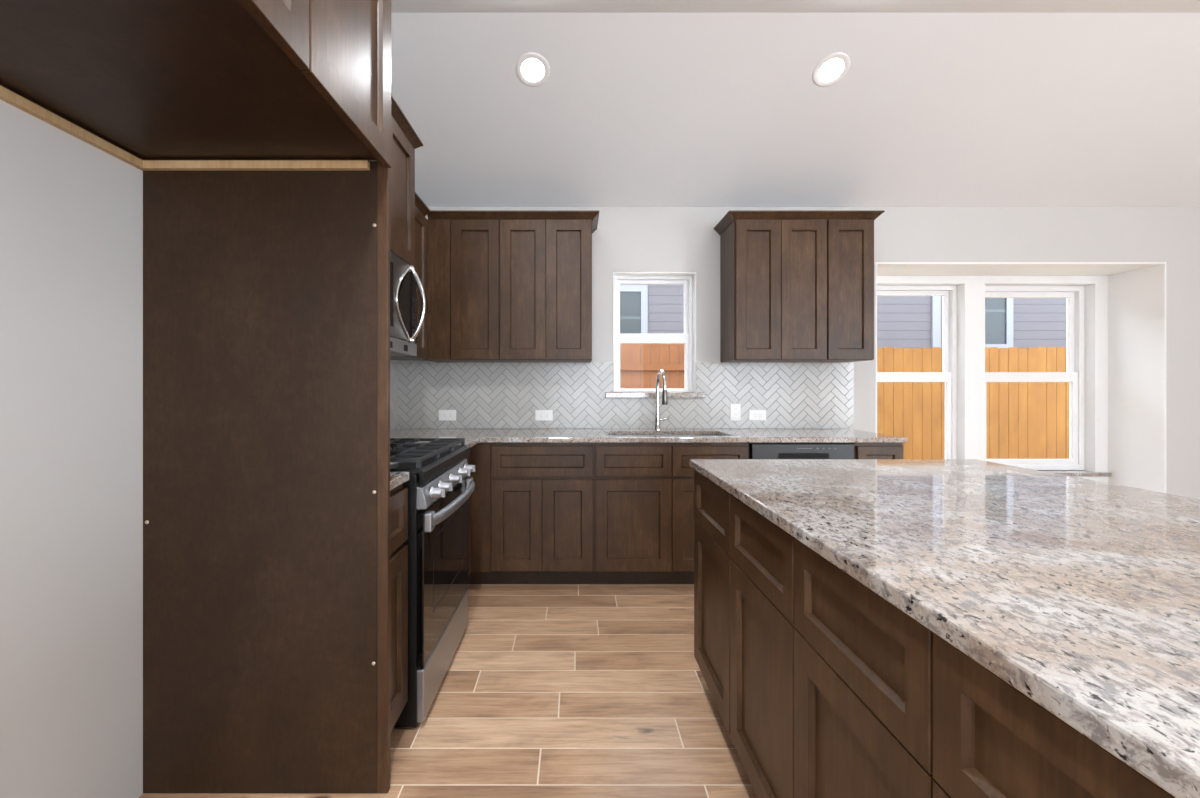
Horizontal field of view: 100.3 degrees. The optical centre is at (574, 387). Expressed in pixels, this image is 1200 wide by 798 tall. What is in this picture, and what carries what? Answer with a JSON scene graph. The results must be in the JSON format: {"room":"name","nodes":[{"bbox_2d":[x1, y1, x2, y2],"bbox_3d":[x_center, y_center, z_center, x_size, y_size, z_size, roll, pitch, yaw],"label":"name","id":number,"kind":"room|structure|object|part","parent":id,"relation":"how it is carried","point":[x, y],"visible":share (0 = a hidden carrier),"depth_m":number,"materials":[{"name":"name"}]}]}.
{"room":"kitchen","nodes":[
{"label":"kitchen","id":0,"kind":"room"},
{"bbox_2d":[0,99,396,797],"bbox_3d":[-1.346,-0.356,-0.790,0.150,3.100,8.720,0,0,0],"label":"wall","id":1,"kind":"structure","parent":0,"point":[71,210],"depth_m":1.26,"materials":[{"name":"paint"}]},
{"bbox_2d":[0,0,390,170],"bbox_3d":[-0.898,-0.932,0.995,0.744,0.588,1.038,0,0,0],"label":"upper cabinet","id":2,"kind":"object","parent":1,"relation":"attached to","point":[151,85],"visible":1,"depth_m":1.13,"materials":[{"name":"brown wood"}]},
{"bbox_3d":[-0.547,-0.906,0.791,0.020,0.524,0.441,0,0,0],"label":"door","id":3,"kind":"part","parent":2,"relation":"part of","materials":[{"name":"brown wood"}]},
{"bbox_3d":[-0.569,-0.922,0.972,0.018,0.520,0.992,0,0,0],"label":"frame","id":4,"kind":"part","parent":2,"relation":"part of","materials":[{"name":"brown wood"}]},
{"bbox_3d":[-0.547,-0.906,1.241,0.020,0.524,0.446,0,0,0],"label":"door","id":5,"kind":"part","parent":2,"relation":"part of","materials":[{"name":"brown wood"}]},
{"bbox_2d":[390,361,397,429],"bbox_3d":[-1.267,0.052,2.526,0.008,0.472,2.072,0,0,0],"label":"backsplash","id":6,"kind":"structure","parent":1,"relation":"attached to","point":[393,365],"depth_m":3.48,"materials":[{"name":"tile"}]},
{"bbox_2d":[370,94,422,266],"bbox_3d":[-1.017,-0.907,2.125,0.506,0.638,0.784,0,0,0],"label":"upper cabinet","id":7,"kind":"object","parent":1,"relation":"attached to","point":[404,139],"visible":0.24,"depth_m":2.31,"materials":[{"name":"brown wood"}]},
{"bbox_3d":[-0.800,-0.884,2.285,0.020,0.584,0.364,0,0,0],"label":"door","id":8,"kind":"part","parent":7,"relation":"part of","materials":[{"name":"brown wood"}]},
{"bbox_3d":[-1.017,-1.201,2.125,0.506,0.050,0.784,0,0,0],"label":"crown molding","id":9,"kind":"part","parent":7,"relation":"part of","materials":[{"name":"brown wood"}]},
{"bbox_2d":[390,251,425,355],"bbox_3d":[-0.985,-0.372,2.102,0.566,0.428,0.730,0,0,0],"label":"microwave","id":10,"kind":"object","parent":7,"relation":"attached to","point":[404,279],"visible":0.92,"depth_m":2.28,"materials":[{"name":"silver metal"}]},
{"bbox_3d":[-0.789,-0.400,2.051,0.022,0.360,0.630,0,0,0],"label":"door","id":11,"kind":"part","parent":10,"relation":"part of","materials":[{"name":"silver metal"}]},
{"bbox_3d":[-0.776,-0.393,2.257,0.013,0.357,0.186,0,0,0],"label":"arched trim","id":12,"kind":"part","parent":10,"relation":"part of","materials":[{"name":"silver metal"}]},
{"bbox_3d":[-0.778,-0.393,2.268,0.003,0.333,0.188,0,0,0],"label":"curved glass","id":13,"kind":"part","parent":10,"relation":"part of","materials":[{"name":"black glass"}]},
{"bbox_3d":[-0.789,-0.400,2.418,0.022,0.360,0.096,0,0,0],"label":"control panel","id":14,"kind":"part","parent":10,"relation":"part of","materials":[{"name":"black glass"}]},
{"bbox_3d":[-0.742,-0.393,2.349,0.081,0.358,0.021,0,0,-6],"label":"handle","id":15,"kind":"part","parent":10,"relation":"part of","materials":[{"name":"silver metal"}]},
{"bbox_2d":[390,192,429,359],"bbox_3d":[-1.099,-0.661,2.868,0.341,0.959,0.783,0,0,0],"label":"upper cabinet","id":16,"kind":"object","parent":1,"relation":"attached to","point":[421,210],"visible":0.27,"depth_m":3.13,"materials":[{"name":"brown wood"}]},
{"bbox_3d":[-0.965,-0.638,3.050,0.020,0.905,0.361,0,0,0],"label":"door","id":17,"kind":"part","parent":16,"relation":"part of","materials":[{"name":"brown wood"}]},
{"bbox_3d":[-0.952,-1.116,2.844,0.046,0.050,0.735,0,0,0],"label":"crown molding","id":18,"kind":"part","parent":16,"relation":"part of","materials":[{"name":"brown wood"}]},
{"bbox_2d":[139,583,756,797],"bbox_3d":[2.465,1.233,-0.525,7.771,0.081,9.250,0,0,0],"label":"floor","id":19,"kind":"structure","parent":0,"point":[593,690],"depth_m":1.84,"materials":[{"name":"tile"}]},
{"bbox_2d":[143,161,389,792],"bbox_3d":[-0.910,0.262,1.477,0.720,1.858,0.022,0,0,0],"label":"end panel","id":20,"kind":"object","parent":19,"relation":"on","point":[266,294],"visible":0.89,"depth_m":1.47,"materials":[{"name":"brown wood"}]},
{"bbox_2d":[390,484,407,732],"bbox_3d":[-0.921,0.756,1.609,0.692,0.872,0.238,0,0,0],"label":"base cabinet","id":21,"kind":"object","parent":19,"relation":"on","point":[398,495],"visible":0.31,"depth_m":1.65,"materials":[{"name":"brown wood"}]},
{"bbox_3d":[-0.585,0.431,1.609,0.020,0.178,0.226,0,0,0],"label":"drawer","id":22,"kind":"part","parent":21,"relation":"part of","materials":[{"name":"brown wood"}]},
{"bbox_2d":[390,472,408,489],"bbox_3d":[-0.917,0.304,1.611,0.690,0.030,0.239,0,0,0],"label":"countertop","id":23,"kind":"structure","parent":21,"relation":"on","point":[396,478],"depth_m":1.64,"materials":[{"name":"stone"}]},
{"bbox_2d":[390,438,474,726],"bbox_3d":[-0.853,0.719,2.099,0.797,0.946,0.730,0,0,0],"label":"gas range","id":24,"kind":"object","parent":19,"relation":"on","point":[439,485],"visible":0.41,"depth_m":1.87,"materials":[{"name":"black metal"}]},
{"bbox_2d":[390,438,468,485],"bbox_3d":[-0.867,0.294,2.099,0.690,0.095,0.730,0,0,0],"label":"cooktop","id":25,"kind":"object","parent":24,"relation":"in","point":[428,463],"depth_m":1.97,"materials":[{"name":"metal"}]},
{"bbox_3d":[-0.499,0.382,1.825,0.050,0.048,0.048,0,0,0],"label":"knob","id":26,"kind":"part","parent":24,"relation":"part of","materials":[{"name":"silver metal"}]},
{"bbox_3d":[-0.534,0.384,2.099,0.036,0.080,0.722,0,0,0],"label":"control panel","id":27,"kind":"part","parent":24,"relation":"part of","materials":[{"name":"silver metal"}]},
{"bbox_3d":[-0.539,1.073,2.099,0.026,0.182,0.722,0,0,0],"label":"warming drawer","id":28,"kind":"part","parent":24,"relation":"part of","materials":[{"name":"silver metal"}]},
{"bbox_3d":[-0.539,0.703,2.099,0.026,0.542,0.722,0,0,0],"label":"oven door","id":29,"kind":"part","parent":24,"relation":"part of","materials":[{"name":"black glass"}]},
{"bbox_3d":[-0.499,0.382,1.935,0.050,0.048,0.048,0,0,0],"label":"knob","id":30,"kind":"part","parent":24,"relation":"part of","materials":[{"name":"silver metal"}]},
{"bbox_3d":[-0.487,0.464,2.099,0.064,0.052,0.688,0,0,0],"label":"handle","id":31,"kind":"part","parent":24,"relation":"part of","materials":[{"name":"silver metal"}]},
{"bbox_3d":[-0.499,0.382,2.099,0.050,0.048,0.048,0,0,0],"label":"knob","id":32,"kind":"part","parent":24,"relation":"part of","materials":[{"name":"silver metal"}]},
{"bbox_3d":[-0.499,0.382,2.264,0.050,0.048,0.048,0,0,0],"label":"knob","id":33,"kind":"part","parent":24,"relation":"part of","materials":[{"name":"silver metal"}]},
{"bbox_3d":[-0.499,0.382,2.374,0.050,0.048,0.048,0,0,0],"label":"knob","id":34,"kind":"part","parent":24,"relation":"part of","materials":[{"name":"silver metal"}]},
{"bbox_2d":[465,443,492,583],"bbox_3d":[-0.884,0.756,3.018,0.769,0.872,1.087,0,0,0],"label":"base cabinet","id":35,"kind":"object","parent":19,"relation":"on","point":[479,502],"visible":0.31,"depth_m":2.95,"materials":[{"name":"brown wood"}]},
{"bbox_2d":[390,429,906,447],"bbox_3d":[0.339,0.304,3.017,3.202,0.030,1.090,0,0,0],"label":"countertop","id":36,"kind":"structure","parent":35,"relation":"on","point":[472,437],"depth_m":3.04,"materials":[{"name":"stone"}]},
{"bbox_2d":[654,369,669,429],"bbox_3d":[0.601,0.080,3.361,0.114,0.417,0.255,0,0,0],"label":"faucet","id":37,"kind":"object","parent":36,"relation":"on","point":[658,419],"visible":1,"depth_m":3.44,"materials":[{"name":"silver metal"}]},
{"bbox_3d":[0.578,0.030,3.357,0.026,0.317,0.235,0,0,-3],"label":"spout","id":38,"kind":"part","parent":37,"relation":"part of","materials":[{"name":"silver metal"}]},
{"bbox_2d":[608,435,718,435],"bbox_3d":[0.583,0.422,3.208,0.810,0.204,0.410,0,0,0],"label":"sink","id":39,"kind":"object","parent":36,"relation":"in","point":[608,435],"visible":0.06,"depth_m":3.39,"materials":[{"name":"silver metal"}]},
{"bbox_2d":[491,443,593,583],"bbox_3d":[-0.194,0.756,3.250,0.612,0.872,0.620,0,0,0],"label":"base cabinet","id":40,"kind":"object","parent":19,"relation":"on","point":[542,494],"visible":0.89,"depth_m":2.95,"materials":[{"name":"brown wood"}]},
{"bbox_3d":[-0.343,0.807,2.950,0.294,0.537,0.020,0,0,0],"label":"door","id":41,"kind":"part","parent":40,"relation":"part of","materials":[{"name":"brown wood"}]},
{"bbox_3d":[-0.192,0.431,2.950,0.596,0.178,0.020,0,0,0],"label":"drawer","id":42,"kind":"part","parent":40,"relation":"part of","materials":[{"name":"brown wood"}]},
{"bbox_3d":[-0.043,0.807,2.950,0.298,0.537,0.020,0,0,0],"label":"door","id":43,"kind":"part","parent":40,"relation":"part of","materials":[{"name":"brown wood"}]},
{"bbox_2d":[593,443,748,583],"bbox_3d":[0.571,0.759,3.250,0.916,0.866,0.620,0,0,0],"label":"base cabinet","id":44,"kind":"object","parent":19,"relation":"on","point":[644,518],"visible":0.6,"depth_m":2.95,"materials":[{"name":"brown wood"}]},
{"bbox_3d":[0.346,0.431,2.950,0.446,0.178,0.020,0,0,0],"label":"drawer","id":45,"kind":"part","parent":44,"relation":"part of","materials":[{"name":"brown wood"}]},
{"bbox_3d":[0.346,0.807,2.950,0.446,0.537,0.020,0,0,0],"label":"door","id":46,"kind":"part","parent":44,"relation":"part of","materials":[{"name":"brown wood"}]},
{"bbox_3d":[0.796,0.807,2.950,0.446,0.537,0.020,0,0,0],"label":"door","id":47,"kind":"part","parent":44,"relation":"part of","materials":[{"name":"brown wood"}]},
{"bbox_3d":[0.796,0.431,2.950,0.446,0.178,0.020,0,0,0],"label":"drawer","id":48,"kind":"part","parent":44,"relation":"part of","materials":[{"name":"brown wood"}]},
{"bbox_2d":[694,469,730,734],"bbox_3d":[0.798,0.756,1.778,0.640,0.872,0.464,0,0,0],"label":"base cabinet","id":49,"kind":"object","parent":19,"relation":"on","point":[712,557],"visible":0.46,"depth_m":1.76,"materials":[{"name":"brown wood"}]},
{"bbox_3d":[0.488,0.424,1.778,0.020,0.196,0.460,0,0,0],"label":"drawer","id":50,"kind":"part","parent":49,"relation":"part of","materials":[{"name":"brown wood"}]},
{"bbox_2d":[730,494,794,797],"bbox_3d":[0.798,0.756,1.320,0.640,0.872,0.449,0,0,0],"label":"base cabinet","id":51,"kind":"object","parent":19,"relation":"on","point":[762,627],"visible":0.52,"depth_m":1.30,"materials":[{"name":"brown wood"}]},
{"bbox_3d":[0.488,0.424,1.320,0.020,0.196,0.445,0,0,0],"label":"drawer","id":52,"kind":"part","parent":51,"relation":"part of","materials":[{"name":"brown wood"}]},
{"bbox_2d":[749,443,854,458],"bbox_3d":[1.341,0.759,3.235,0.608,0.866,0.606,0,0,0],"label":"dishwasher","id":53,"kind":"object","parent":19,"relation":"on","point":[756,450],"visible":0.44,"depth_m":2.93,"materials":[{"name":"black metal"}]},
{"bbox_2d":[794,538,934,797],"bbox_3d":[0.798,0.756,0.883,0.640,0.872,0.422,0,0,0],"label":"base cabinet","id":54,"kind":"object","parent":19,"relation":"on","point":[863,666],"visible":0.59,"depth_m":0.86,"materials":[{"name":"brown wood"}]},
{"bbox_3d":[0.488,0.800,0.883,0.020,0.551,0.418,0,0,0],"label":"door","id":55,"kind":"part","parent":54,"relation":"part of","materials":[{"name":"brown wood"}]},
{"bbox_2d":[852,443,902,458],"bbox_3d":[1.797,0.756,3.250,0.286,0.872,0.620,0,0,0],"label":"base cabinet","id":56,"kind":"object","parent":19,"relation":"on","point":[862,450],"visible":0.07,"depth_m":2.94,"materials":[{"name":"brown wood"}]},
{"bbox_2d":[933,632,1175,797],"bbox_3d":[0.798,0.756,0.455,0.640,0.872,0.433,0,0,0],"label":"base cabinet","id":57,"kind":"object","parent":19,"relation":"on","point":[991,740],"visible":0.54,"depth_m":0.57,"materials":[{"name":"brown wood"}]},
{"bbox_3d":[0.488,0.800,0.455,0.020,0.551,0.429,0,0,0],"label":"door","id":58,"kind":"part","parent":57,"relation":"part of","materials":[{"name":"brown wood"}]},
{"bbox_3d":[0.798,0.756,0.021,0.640,0.872,0.432,0,0,0],"label":"base cabinet","id":59,"kind":"object","parent":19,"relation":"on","visible":0},
{"bbox_2d":[690,459,1199,797],"bbox_3d":[1.046,0.304,0.907,1.161,0.030,2.245,0,0,0],"label":"countertop","id":60,"kind":"structure","parent":59,"relation":"on","point":[1081,595],"depth_m":0.80,"materials":[{"name":"stone"}]},
{"bbox_2d":[391,0,1199,206],"bbox_3d":[2.465,-1.584,-0.715,7.771,0.721,8.870,0,0,0],"label":"ceiling","id":61,"kind":"structure","parent":0,"point":[641,103],"depth_m":2.83,"materials":[{"name":"paint"}]},
{"bbox_2d":[516,52,549,86],"bbox_3d":[-0.226,-1.705,2.682,0.184,0.080,0.167,0,0,-4],"label":"recessed light","id":62,"kind":"object","parent":61,"relation":"in","point":[532,69],"visible":1,"depth_m":2.68,"materials":[{"name":"white plastic"}]},
{"bbox_2d":[812,52,849,86],"bbox_3d":[1.374,-1.705,2.682,0.184,0.080,0.167,0,0,4],"label":"recessed light","id":63,"kind":"object","parent":61,"relation":"in","point":[831,69],"visible":1,"depth_m":2.68,"materials":[{"name":"white plastic"}]},
{"bbox_2d":[397,207,1199,498],"bbox_3d":[2.465,-0.081,3.860,7.771,2.550,0.580,0,0,0],"label":"wall","id":64,"kind":"structure","parent":0,"point":[625,239],"depth_m":3.57,"materials":[{"name":"paint"}]},
{"bbox_2d":[425,210,503,361],"bbox_3d":[-0.732,-0.661,3.392,0.484,0.959,0.355,0,0,0],"label":"upper cabinet","id":65,"kind":"object","parent":64,"relation":"attached to","point":[463,246],"visible":0.81,"depth_m":3.25,"materials":[{"name":"brown wood"}]},
{"bbox_3d":[-0.722,-1.116,3.237,0.464,0.050,0.046,0,0,0],"label":"crown molding","id":66,"kind":"part","parent":65,"relation":"part of","materials":[{"name":"brown wood"}]},
{"bbox_3d":[-0.649,-0.638,3.250,0.310,0.905,0.020,0,0,0],"label":"door","id":67,"kind":"part","parent":65,"relation":"part of","materials":[{"name":"brown wood"}]},
{"bbox_2d":[499,210,598,361],"bbox_3d":[-0.167,-0.661,3.392,0.646,0.959,0.355,0,0,0],"label":"upper cabinet","id":68,"kind":"object","parent":64,"relation":"attached to","point":[546,255],"visible":1,"depth_m":3.24,"materials":[{"name":"brown wood"}]},
{"bbox_3d":[-0.338,-0.638,3.250,0.295,0.905,0.020,0,0,0],"label":"door","id":69,"kind":"part","parent":68,"relation":"part of","materials":[{"name":"brown wood"}]},
{"bbox_3d":[-0.167,-1.116,3.392,0.646,0.050,0.355,0,0,0],"label":"crown molding","id":70,"kind":"part","parent":68,"relation":"part of","materials":[{"name":"brown wood"}]},
{"bbox_3d":[-0.041,-0.638,3.250,0.294,0.905,0.020,0,0,0],"label":"door","id":71,"kind":"part","parent":68,"relation":"part of","materials":[{"name":"brown wood"}]},
{"bbox_2d":[397,362,853,427],"bbox_3d":[0.357,0.052,3.566,3.256,0.472,0.008,0,0,0],"label":"backsplash","id":72,"kind":"structure","parent":64,"relation":"attached to","point":[482,394],"depth_m":3.56,"materials":[{"name":"tile"}]},
{"bbox_2d":[439,410,455,420],"bbox_3d":[-0.907,0.194,3.557,0.124,0.076,0.009,0,0,0],"label":"wall outlet","id":73,"kind":"object","parent":72,"relation":"attached to","point":[444,415],"visible":1,"depth_m":3.56,"materials":[{"name":"white plastic"}]},
{"bbox_2d":[535,410,552,420],"bbox_3d":[-0.221,0.194,3.557,0.124,0.076,0.009,0,0,0],"label":"wall outlet","id":74,"kind":"object","parent":72,"relation":"attached to","point":[540,415],"visible":1,"depth_m":3.56,"materials":[{"name":"white plastic"}]},
{"bbox_2d":[730,403,740,420],"bbox_3d":[1.143,0.172,3.557,0.076,0.124,0.009,0,0,0],"label":"wall outlet","id":75,"kind":"object","parent":72,"relation":"attached to","point":[735,408],"visible":1,"depth_m":3.56,"materials":[{"name":"white plastic"}]},
{"bbox_2d":[749,410,765,420],"bbox_3d":[1.300,0.194,3.557,0.124,0.076,0.009,0,0,0],"label":"wall outlet","id":76,"kind":"object","parent":72,"relation":"attached to","point":[754,415],"visible":1,"depth_m":3.56,"materials":[{"name":"white plastic"}]},
{"bbox_2d":[605,272,704,397],"bbox_3d":[0.568,-0.379,3.625,0.705,0.900,0.180,0,0,0],"label":"window","id":77,"kind":"structure","parent":64,"relation":"in","point":[688,279],"depth_m":3.64,"materials":[{"name":"white plastic"}]},
{"bbox_3d":[0.568,-0.564,3.692,0.526,0.463,0.024,0,0,0],"label":"sash","id":78,"kind":"part","parent":77,"relation":"part of","materials":[{"name":"white plastic"}]},
{"bbox_3d":[0.568,-0.191,3.665,0.526,0.414,0.026,0,0,0],"label":"sash","id":79,"kind":"part","parent":77,"relation":"part of","materials":[{"name":"white plastic"}]},
{"bbox_3d":[0.568,0.051,3.625,0.705,0.040,0.180,0,0,0],"label":"sill","id":80,"kind":"part","parent":77,"relation":"part of","materials":[{"name":"stone"}]},
{"bbox_2d":[714,210,829,361],"bbox_3d":[1.315,-0.661,3.392,0.648,0.959,0.355,0,0,0],"label":"upper cabinet","id":81,"kind":"object","parent":64,"relation":"attached to","point":[773,263],"visible":1,"depth_m":3.25,"materials":[{"name":"brown wood"}]},
{"bbox_3d":[1.190,-0.638,3.250,0.291,0.905,0.020,0,0,0],"label":"door","id":82,"kind":"part","parent":81,"relation":"part of","materials":[{"name":"brown wood"}]},
{"bbox_3d":[1.315,-1.116,3.392,0.648,0.050,0.355,0,0,0],"label":"crown molding","id":83,"kind":"part","parent":81,"relation":"part of","materials":[{"name":"brown wood"}]},
{"bbox_3d":[1.486,-0.638,3.250,0.295,0.905,0.020,0,0,0],"label":"door","id":84,"kind":"part","parent":81,"relation":"part of","materials":[{"name":"brown wood"}]},
{"bbox_2d":[814,210,884,361],"bbox_3d":[1.815,-0.661,3.392,0.351,0.959,0.355,0,0,0],"label":"upper cabinet","id":85,"kind":"object","parent":64,"relation":"attached to","point":[850,233],"visible":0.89,"depth_m":3.24,"materials":[{"name":"brown wood"}]},
{"bbox_3d":[1.792,-0.638,3.250,0.296,0.905,0.020,0,0,0],"label":"door","id":86,"kind":"part","parent":85,"relation":"part of","materials":[{"name":"brown wood"}]},
{"bbox_3d":[1.815,-1.116,3.392,0.351,0.050,0.355,0,0,0],"label":"crown molding","id":87,"kind":"part","parent":85,"relation":"part of","materials":[{"name":"brown wood"}]},
{"bbox_2d":[877,286,956,458],"bbox_3d":[2.640,-0.066,4.010,0.960,1.519,0.190,0,0,0],"label":"window","id":88,"kind":"structure","parent":64,"relation":"in","point":[948,375],"depth_m":4.04,"materials":[{"name":"white plastic"}]},
{"bbox_3d":[2.645,-0.421,4.082,0.798,0.737,0.024,0,0,0],"label":"sash","id":89,"kind":"part","parent":88,"relation":"part of","materials":[{"name":"white plastic"}]},
{"bbox_3d":[2.645,0.249,4.055,0.798,0.755,0.026,0,0,0],"label":"sash","id":90,"kind":"part","parent":88,"relation":"part of","materials":[{"name":"white plastic"}]},
{"bbox_2d":[985,286,1111,476],"bbox_3d":[3.703,-0.066,4.010,1.005,1.519,0.190,0,0,0],"label":"window","id":91,"kind":"structure","parent":64,"relation":"in","point":[1074,374],"depth_m":4.04,"materials":[{"name":"white plastic"}]},
{"bbox_3d":[3.675,-0.418,4.082,0.783,0.730,0.024,0,0,0],"label":"sash","id":92,"kind":"part","parent":91,"relation":"part of","materials":[{"name":"white plastic"}]},
{"bbox_3d":[3.675,0.246,4.055,0.783,0.748,0.026,0,0,0],"label":"sash","id":93,"kind":"part","parent":91,"relation":"part of","materials":[{"name":"white plastic"}]},
{"bbox_3d":[3.703,0.679,4.008,1.005,0.030,0.185,0,0,0],"label":"sill","id":94,"kind":"part","parent":91,"relation":"part of","materials":[{"name":"stone"}]},
{"label":"outside","id":95,"kind":"structure","parent":0,"visible":0},
{"bbox_3d":[5.000,1.544,9.860,38.000,0.500,12.280,0,0,0],"label":"ground","id":96,"kind":"structure","parent":95,"visible":0},
{"bbox_2d":[620,343,683,387],"bbox_3d":[-0.523,0.406,7.364,6.954,2.175,0.108,0,0,0],"label":"fence","id":97,"kind":"object","parent":96,"relation":"on","point":[639,363],"visible":0.05,"depth_m":7.40,"materials":[{"name":"orange wood"}]},
{"bbox_3d":[-0.575,-0.306,7.377,6.850,0.090,0.038,0,0,0],"label":"rail","id":98,"kind":"part","parent":97,"relation":"part of","materials":[{"name":"orange wood"}]},
{"bbox_2d":[620,284,1065,387],"bbox_3d":[4.000,-2.066,12.275,26.800,6.720,5.450,0,0,0],"label":"house","id":99,"kind":"structure","parent":96,"relation":"on","point":[912,322],"depth_m":10.02,"materials":[{"name":"paint"}]},
{"bbox_3d":[0.885,-1.401,10.001,0.870,0.060,0.006,0,0,0],"label":"window rail","id":100,"kind":"part","parent":99,"relation":"part of","materials":[{"name":"grey"}]},
{"bbox_3d":[0.885,-1.421,10.005,1.130,1.270,0.050,0,0,0],"label":"window trim","id":101,"kind":"part","parent":99,"relation":"part of","materials":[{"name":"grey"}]},
{"bbox_3d":[8.310,-1.541,10.001,0.620,0.060,0.006,0,0,0],"label":"window rail","id":102,"kind":"part","parent":99,"relation":"part of","materials":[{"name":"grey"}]},
{"bbox_3d":[8.310,-1.561,10.005,0.880,1.550,0.050,0,0,0],"label":"window trim","id":103,"kind":"part","parent":99,"relation":"part of","materials":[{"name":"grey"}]},
{"bbox_2d":[877,347,1069,458],"bbox_3d":[8.049,0.442,7.473,10.078,2.105,0.153,0,0,0],"label":"fence","id":104,"kind":"object","parent":96,"relation":"on","point":[1026,420],"visible":0.24,"depth_m":7.40,"materials":[{"name":"brown wood"}]}
]}

